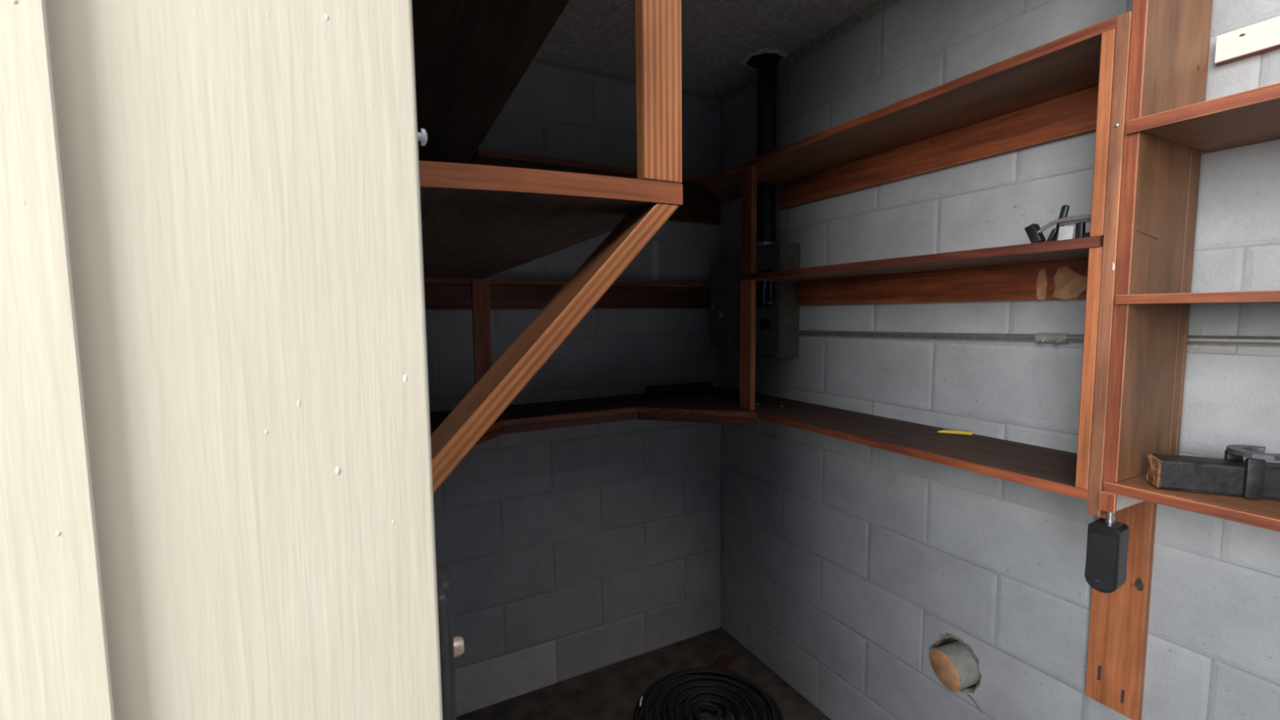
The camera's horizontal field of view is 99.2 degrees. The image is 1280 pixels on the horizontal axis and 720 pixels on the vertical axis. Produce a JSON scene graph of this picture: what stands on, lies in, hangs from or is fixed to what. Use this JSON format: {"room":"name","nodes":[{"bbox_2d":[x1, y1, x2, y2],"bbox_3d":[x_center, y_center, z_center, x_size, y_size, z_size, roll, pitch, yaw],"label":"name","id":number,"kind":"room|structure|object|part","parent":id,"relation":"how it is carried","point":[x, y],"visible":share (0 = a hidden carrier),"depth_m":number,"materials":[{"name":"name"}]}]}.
{"room":"storage room","nodes":[
{"label":"storage room","id":0,"kind":"room"},
{"bbox_2d":[0,0,115,719],"bbox_3d":[0.005,0.251,0.415,2.606,2.458,0.168,-3,5,-28],"label":"door","id":1,"kind":"structure","parent":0,"point":[55,661],"depth_m":0.19,"materials":[{"name":"beige paint"}]},
{"bbox_2d":[44,0,443,719],"bbox_3d":[-0.245,0.339,0.219,0.324,2.320,0.028,-3,5,-28],"label":"trim","id":2,"kind":"structure","parent":1,"relation":"attached to","point":[241,178],"depth_m":0.22,"materials":[{"name":"beige paint"}]},
{"bbox_2d":[417,128,427,146],"bbox_3d":[-0.111,-0.112,0.273,0.009,0.008,0.008,-3,5,-28],"label":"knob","id":3,"kind":"object","parent":1,"relation":"attached to","point":[422,135],"visible":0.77,"depth_m":0.27,"materials":[{"name":"white plastic"}]},
{"bbox_2d":[435,559,464,719],"bbox_3d":[-0.105,0.192,0.302,0.015,0.156,0.056,-3,5,-28],"label":"door lock","id":4,"kind":"object","parent":1,"relation":"attached to","point":[451,646],"visible":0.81,"depth_m":0.28,"materials":[{"name":"grey metal"}]},
{"bbox_2d":[425,57,722,716],"bbox_3d":[-0.409,0.103,2.200,1.670,2.456,0.201,-3,5,-28],"label":"wall","id":5,"kind":"structure","parent":0,"point":[566,553],"depth_m":2.20,"materials":[{"name":"grey paint"}]},
{"bbox_2d":[423,148,756,445],"bbox_3d":[-0.123,-0.216,1.825,1.474,0.889,0.680,-3,5,-28],"label":"shelving unit","id":6,"kind":"object","parent":5,"relation":"attached to","point":[700,205],"visible":0.47,"depth_m":1.97,"materials":[{"name":"brown wood"}]},
{"bbox_3d":[-0.275,-0.297,2.097,1.390,0.019,0.049,-3,5,-28],"label":"narrow shelf","id":7,"kind":"part","parent":6,"relation":"part of","materials":[{"name":"red wood"}]},
{"bbox_3d":[-0.242,0.198,1.795,1.177,0.019,0.679,-3,5,-28],"label":"shelf","id":8,"kind":"part","parent":6,"relation":"part of","materials":[{"name":"red wood"}]},
{"bbox_3d":[-0.063,-0.671,2.044,1.120,0.020,0.287,-3,5,-28],"label":"shelf","id":9,"kind":"part","parent":6,"relation":"part of","materials":[{"name":"brown wood"}]},
{"bbox_2d":[644,381,713,396],"bbox_3d":[0.165,0.120,2.271,0.302,0.046,0.046,-3,5,-23],"label":"torch","id":10,"kind":"object","parent":6,"relation":"on","point":[700,387],"visible":1,"depth_m":2.25,"materials":[{"name":"rubber"}]},
{"bbox_2d":[456,626,831,719],"bbox_3d":[0.089,1.413,1.601,1.968,0.100,2.003,-3,5,-28],"label":"floor","id":11,"kind":"structure","parent":0,"point":[613,691],"depth_m":2.18,"materials":[{"name":"concrete"}]},
{"bbox_2d":[633,666,783,719],"bbox_3d":[0.247,1.299,1.994,0.549,0.056,0.530,-3,5,-28],"label":"coil","id":12,"kind":"object","parent":11,"relation":"on","point":[699,691],"visible":1,"depth_m":2.07,"materials":[{"name":"black plastic"}]},
{"bbox_2d":[710,653,733,669],"bbox_3d":[0.351,1.293,2.329,0.062,0.014,0.111,3,6,33],"label":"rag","id":13,"kind":"object","parent":11,"relation":"on","point":[722,661],"visible":0.85,"depth_m":2.33,"materials":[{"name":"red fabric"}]},
{"bbox_2d":[534,0,878,97],"bbox_3d":[-0.354,-1.101,1.139,2.938,0.120,2.053,-3,5,-28],"label":"ceiling","id":14,"kind":"structure","parent":0,"point":[598,35],"depth_m":1.84,"materials":[{"name":"grey paint"}]},
{"bbox_2d":[720,0,1279,719],"bbox_3d":[1.064,0.155,1.411,0.203,2.458,2.973,-3,5,-28],"label":"wall","id":15,"kind":"structure","parent":0,"point":[845,563],"depth_m":1.49,"materials":[{"name":"grey paint"}]},
{"bbox_2d":[711,242,800,358],"bbox_3d":[0.450,-0.234,2.195,0.116,0.422,0.413,-3,5,-28],"label":"electrical panel","id":16,"kind":"object","parent":15,"relation":"attached to","point":[777,308],"visible":0.88,"depth_m":2.08,"materials":[{"name":"grey metal"}]},
{"bbox_3d":[0.344,-0.231,2.282,0.004,0.344,0.162,-3,5,-28],"label":"panel door","id":17,"kind":"part","parent":16,"relation":"part of","materials":[{"name":"grey metal"}]},
{"bbox_3d":[0.455,-0.226,2.104,0.002,0.414,0.239,-3,5,-28],"label":"plate","id":18,"kind":"part","parent":16,"relation":"part of","materials":[{"name":"grey metal"}]},
{"bbox_2d":[740,48,788,246],"bbox_3d":[0.470,-0.783,2.072,0.171,0.691,0.171,-3,5,-28],"label":"riser pipe","id":19,"kind":"object","parent":15,"relation":"attached to","point":[766,60],"visible":0.91,"depth_m":2.06,"materials":[{"name":"metal"}]},
{"bbox_2d":[720,0,902,103],"bbox_3d":[0.715,-1.080,1.696,0.035,0.041,1.573,-3,5,-28],"label":"trim","id":20,"kind":"structure","parent":15,"relation":"attached to","point":[863,15],"depth_m":1.87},
{"bbox_2d":[680,11,1144,516],"bbox_3d":[0.604,-0.214,1.714,0.293,0.888,1.556,-3,5,-28],"label":"shelving unit","id":21,"kind":"object","parent":15,"relation":"attached to","point":[1074,84],"depth_m":1.33,"materials":[{"name":"red wood"}]},
{"bbox_3d":[0.374,-0.051,1.891,0.021,0.448,0.060,-3,5,-28],"label":"post","id":22,"kind":"part","parent":21,"relation":"part of","materials":[{"name":"orange wood"}]},
{"bbox_3d":[0.370,-0.471,1.855,0.021,0.355,0.060,-3,5,-28],"label":"post","id":23,"kind":"part","parent":21,"relation":"part of","materials":[{"name":"red wood"}]},
{"bbox_3d":[0.606,0.192,1.760,0.287,0.020,1.533,-3,5,-28],"label":"shelf","id":24,"kind":"part","parent":21,"relation":"part of","materials":[{"name":"red wood"}]},
{"bbox_3d":[0.597,-0.648,1.689,0.287,0.020,1.533,-3,5,-28],"label":"shelf","id":25,"kind":"part","parent":21,"relation":"part of","materials":[{"name":"red wood"}]},
{"bbox_3d":[0.711,-0.257,1.506,0.293,0.019,1.043,-3,5,-28],"label":"shelf","id":26,"kind":"part","parent":21,"relation":"part of","materials":[{"name":"brown wood"}]},
{"bbox_2d":[885,429,972,435],"bbox_3d":[0.784,0.197,1.487,0.221,0.012,0.035,0,5,7],"label":"knife","id":27,"kind":"object","parent":21,"relation":"on","point":[952,432],"visible":1,"depth_m":1.48,"materials":[{"name":"yellow plastic"}]},
{"bbox_3d":[0.749,0.202,1.491,0.150,0.002,0.012,-1,5,-2],"label":"blade","id":28,"kind":"part","parent":27,"relation":"part of","materials":[{"name":"grey metal"}]},
{"bbox_3d":[0.853,0.196,1.478,0.082,0.011,0.011,1,5,23],"label":"handle","id":29,"kind":"part","parent":27,"relation":"part of","materials":[{"name":"yellow plastic"}]},
{"bbox_3d":[0.834,-0.249,1.103,0.010,0.032,0.008,-3,30,-28],"label":"bracket leg","id":30,"kind":"part","parent":21,"relation":"part of","materials":[{"name":"black plastic"}]},
{"bbox_3d":[0.843,-0.270,1.080,0.039,0.078,0.130,-3,5,-28],"label":"chrome handle","id":31,"kind":"part","parent":21,"relation":"part of","materials":[{"name":"metal"}]},
{"bbox_3d":[0.857,-0.249,1.060,0.014,0.036,0.012,-3,5,-28],"label":"bracket leg","id":32,"kind":"part","parent":21,"relation":"part of","materials":[{"name":"black plastic"}]},
{"bbox_2d":[928,640,979,692],"bbox_3d":[0.911,0.876,1.565,0.116,0.128,0.113,-2,5,-11],"label":"pipe stub","id":33,"kind":"object","parent":15,"relation":"attached to","point":[953,663],"visible":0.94,"depth_m":1.53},
{"bbox_2d":[795,328,1279,349],"bbox_3d":[1.062,-0.045,1.147,0.031,0.045,2.036,-3,5,-28],"label":"conduit","id":34,"kind":"object","parent":15,"relation":"attached to","point":[1197,339],"visible":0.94,"depth_m":1.33,"materials":[{"name":"metal"}]},
{"bbox_2d":[1084,501,1156,719],"bbox_3d":[1.064,0.527,1.209,0.021,0.517,0.097,-3,5,-28],"label":"board","id":35,"kind":"object","parent":15,"relation":"attached to","point":[1118,625],"visible":0.79,"depth_m":1.19,"materials":[{"name":"orange wood"}]},
{"bbox_2d":[1097,0,1279,532],"bbox_3d":[1.129,-0.360,0.693,0.298,1.308,0.718,-3,5,-28],"label":"shelving unit","id":36,"kind":"object","parent":15,"relation":"attached to","point":[1169,121],"visible":0.87,"depth_m":0.97,"materials":[{"name":"red wood"}]},
{"bbox_2d":[1084,511,1128,593],"bbox_3d":[0.853,0.336,0.994,0.060,0.169,0.050,-3,5,-28],"label":"key lockbox","id":37,"kind":"object","parent":36,"relation":"hanging from","point":[1107,546],"visible":0.87,"depth_m":0.98,"materials":[{"name":"black plastic"}]},
{"bbox_3d":[1.140,0.246,0.747,0.287,0.016,0.718,-3,5,-28],"label":"shelf","id":38,"kind":"part","parent":36,"relation":"part of","materials":[{"name":"red wood"}]},
{"bbox_3d":[1.139,-0.381,0.685,0.287,0.020,0.697,-3,5,-28],"label":"shelf","id":39,"kind":"part","parent":36,"relation":"part of","materials":[{"name":"red wood"}]},
{"bbox_2d":[1146,444,1279,500],"bbox_3d":[1.014,0.187,0.909,0.245,0.077,0.080,1,5,23],"label":"tool","id":40,"kind":"object","parent":36,"relation":"on","point":[1253,477],"visible":1,"depth_m":0.91,"materials":[{"name":"grey metal"}]},
{"bbox_3d":[1.142,-0.089,0.709,0.287,0.014,0.697,-3,5,-28],"label":"shelf","id":41,"kind":"part","parent":36,"relation":"part of","materials":[{"name":"red wood"}]},
{"bbox_2d":[1213,15,1279,65],"bbox_3d":[1.266,-0.559,0.706,0.025,0.049,0.740,-3,5,-28],"label":"batten","id":42,"kind":"object","parent":15,"relation":"attached to","point":[1263,37],"visible":1,"depth_m":0.99,"materials":[{"name":"paint"}]},
{"bbox_3d":[-0.666,0.197,1.117,0.200,2.456,1.883,-3,5,-28],"label":"wall","id":43,"kind":"structure","parent":0,"visible":0},
{"bbox_2d":[411,0,682,493],"bbox_3d":[-0.406,-0.183,1.193,0.364,0.844,1.532,-3,5,-28],"label":"shelving unit","id":44,"kind":"object","parent":43,"relation":"attached to","point":[479,222],"visible":0.76,"depth_m":0.57,"materials":[{"name":"orange wood"}]},
{"bbox_3d":[-0.496,-0.028,1.717,0.052,0.448,0.020,-3,5,-28],"label":"post","id":45,"kind":"part","parent":44,"relation":"part of","materials":[{"name":"brown wood"}]},
{"bbox_3d":[-0.420,-0.593,1.153,0.342,0.020,1.532,-3,5,-28],"label":"shelf","id":46,"kind":"part","parent":44,"relation":"part of","materials":[{"name":"brown wood"}]},
{"bbox_3d":[-0.349,-0.206,1.059,0.342,0.026,1.247,-3,5,-28],"label":"shelf","id":47,"kind":"part","parent":44,"relation":"part of","materials":[{"name":"orange wood"}]},
{"bbox_3d":[0.019,-0.358,0.545,0.046,0.354,0.016,-3,5,-28],"label":"corner post","id":48,"kind":"part","parent":44,"relation":"part of","materials":[{"name":"brown wood"}]}
]}

